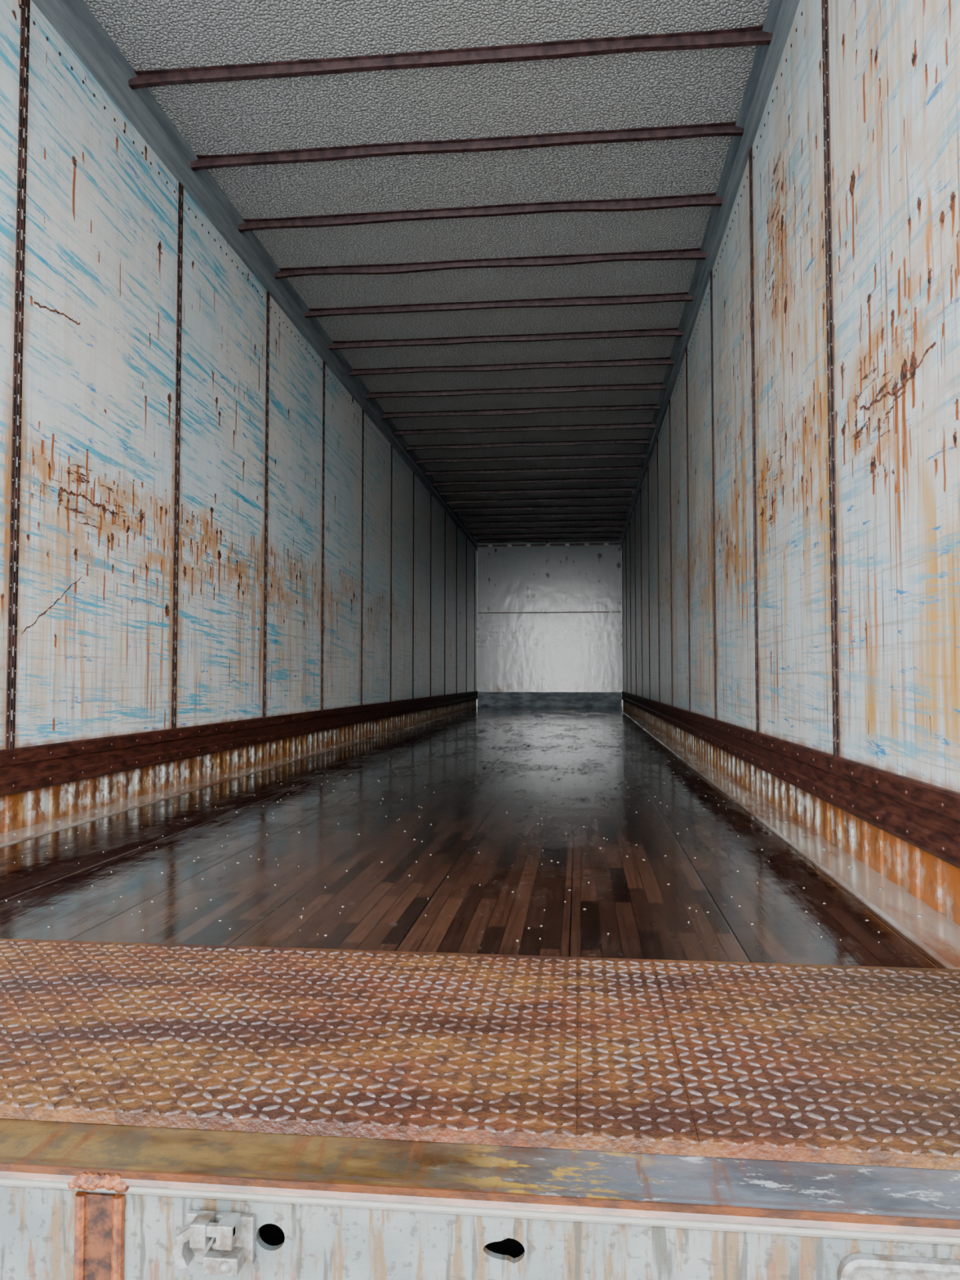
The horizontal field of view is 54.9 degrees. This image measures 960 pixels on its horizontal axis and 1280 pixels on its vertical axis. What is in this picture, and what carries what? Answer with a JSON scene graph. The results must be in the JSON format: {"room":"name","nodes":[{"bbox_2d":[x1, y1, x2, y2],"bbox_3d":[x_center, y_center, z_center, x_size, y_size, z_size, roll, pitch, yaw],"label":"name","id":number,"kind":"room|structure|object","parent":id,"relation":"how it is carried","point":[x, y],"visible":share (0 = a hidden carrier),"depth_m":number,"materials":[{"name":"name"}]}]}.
{"room":"truck trailer interior","nodes":[
{"label":"truck trailer interior","id":0,"kind":"room"},
{"bbox_2d":[0,0,476,750],"bbox_3d":[-0.868,-0.564,8.568,0.056,2.875,14.810,0,-2,6],"label":"wall","id":1,"kind":"structure","parent":0,"point":[201,523],"depth_m":3.93,"materials":[{"name":"white metal"}]},
{"bbox_2d":[0,690,483,847],"bbox_3d":[-0.803,0.702,8.503,0.148,0.264,14.780,0,-2,6],"label":"baseboard","id":2,"kind":"structure","parent":1,"relation":"attached to","point":[49,788],"depth_m":3.87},
{"bbox_2d":[31,0,479,551],"bbox_3d":[-0.822,-1.920,8.614,0.050,0.160,14.800,0,-2,6],"label":"top rail","id":3,"kind":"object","parent":1,"relation":"attached to","point":[73,20],"depth_m":4.28,"materials":[{"name":"grey metal"}]},
{"bbox_2d":[83,0,769,540],"bbox_3d":[0.383,-2.021,8.483,2.575,0.030,14.930,0,-2,6],"label":"ceiling","id":4,"kind":"structure","parent":0,"point":[660,88],"depth_m":4.34,"materials":[{"name":"paint"}]},
{"bbox_2d":[0,706,946,968],"bbox_3d":[0.417,0.860,8.682,2.475,0.040,14.190,0,-2,6],"label":"floor","id":5,"kind":"structure","parent":0,"point":[474,908],"depth_m":2.40,"materials":[{"name":"brown wood"}]},
{"bbox_2d":[13,724,879,942],"bbox_3d":[0.097,0.715,5.694,2.170,0.001,7.989,0,-2,6],"label":"debris","id":6,"kind":"object","parent":5,"relation":"on","point":[479,725],"visible":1,"depth_m":2.43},
{"bbox_2d":[0,938,959,1170],"bbox_3d":[-0.377,0.538,1.324,2.475,0.018,0.626,0,-2,6],"label":"threshold","id":7,"kind":"object","parent":5,"relation":"on","point":[806,1063],"visible":1,"depth_m":1.19,"materials":[{"name":"brown metal"}]},
{"bbox_2d":[0,1118,959,1279],"bbox_3d":[-0.413,0.677,0.979,2.575,0.288,0.127,0,-2,6],"label":"sill","id":8,"kind":"structure","parent":7,"relation":"attached to","point":[344,1208],"depth_m":0.90,"materials":[{"name":"white metal"}]},
{"bbox_2d":[67,1171,129,1279],"bbox_3d":[-0.380,0.675,0.916,0.066,0.287,0.015,0,-2,6],"label":"vertical post","id":9,"kind":"object","parent":8,"relation":"attached to","point":[99,1218],"visible":1,"depth_m":0.92,"materials":[{"name":"brown metal"}]},
{"bbox_2d":[172,1209,255,1275],"bbox_3d":[-0.258,0.582,0.892,0.074,0.050,0.034,0,-2,6],"label":"latch","id":10,"kind":"object","parent":8,"relation":"attached to","point":[224,1242],"visible":1,"depth_m":0.89,"materials":[{"name":"grey paint"}]},
{"bbox_2d":[258,1223,524,1257],"bbox_3d":[-0.414,0.686,0.970,2.555,0.269,0.076,0,-2,6],"label":"holes","id":11,"kind":"object","parent":8,"relation":"attached to","point":[272,1234],"visible":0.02,"depth_m":0.95,"materials":[{"name":"black"}]},
{"bbox_2d":[837,1253,959,1279],"bbox_3d":[0.430,0.612,0.829,0.208,0.105,0.010,0,-2,6],"label":"light housing frame","id":12,"kind":"object","parent":8,"relation":"attached to","point":[858,1266],"visible":1,"depth_m":0.84,"materials":[{"name":"grey paint"}]},
{"bbox_2d":[476,539,622,706],"bbox_3d":[1.177,-0.265,15.789,2.475,2.875,0.100,0,-2,6],"label":"wall","id":13,"kind":"structure","parent":0,"point":[549,613],"depth_m":15.78,"materials":[{"name":"metal"}]},
{"bbox_2d":[622,0,959,792],"bbox_3d":[1.636,-0.575,8.298,0.056,2.875,14.810,0,-2,6],"label":"wall","id":14,"kind":"structure","parent":0,"point":[791,546],"depth_m":2.68,"materials":[{"name":"white metal"}]},
{"bbox_2d":[619,0,799,548],"bbox_3d":[1.589,-1.931,8.354,0.050,0.160,14.800,0,-2,6],"label":"top rail","id":15,"kind":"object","parent":14,"relation":"attached to","point":[780,14],"depth_m":4.28,"materials":[{"name":"grey metal"}]},
{"bbox_2d":[615,691,959,968],"bbox_3d":[1.570,0.692,8.248,0.148,0.264,14.780,0,-2,6],"label":"baseboard","id":16,"kind":"structure","parent":14,"relation":"attached to","point":[891,840],"depth_m":2.39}
]}

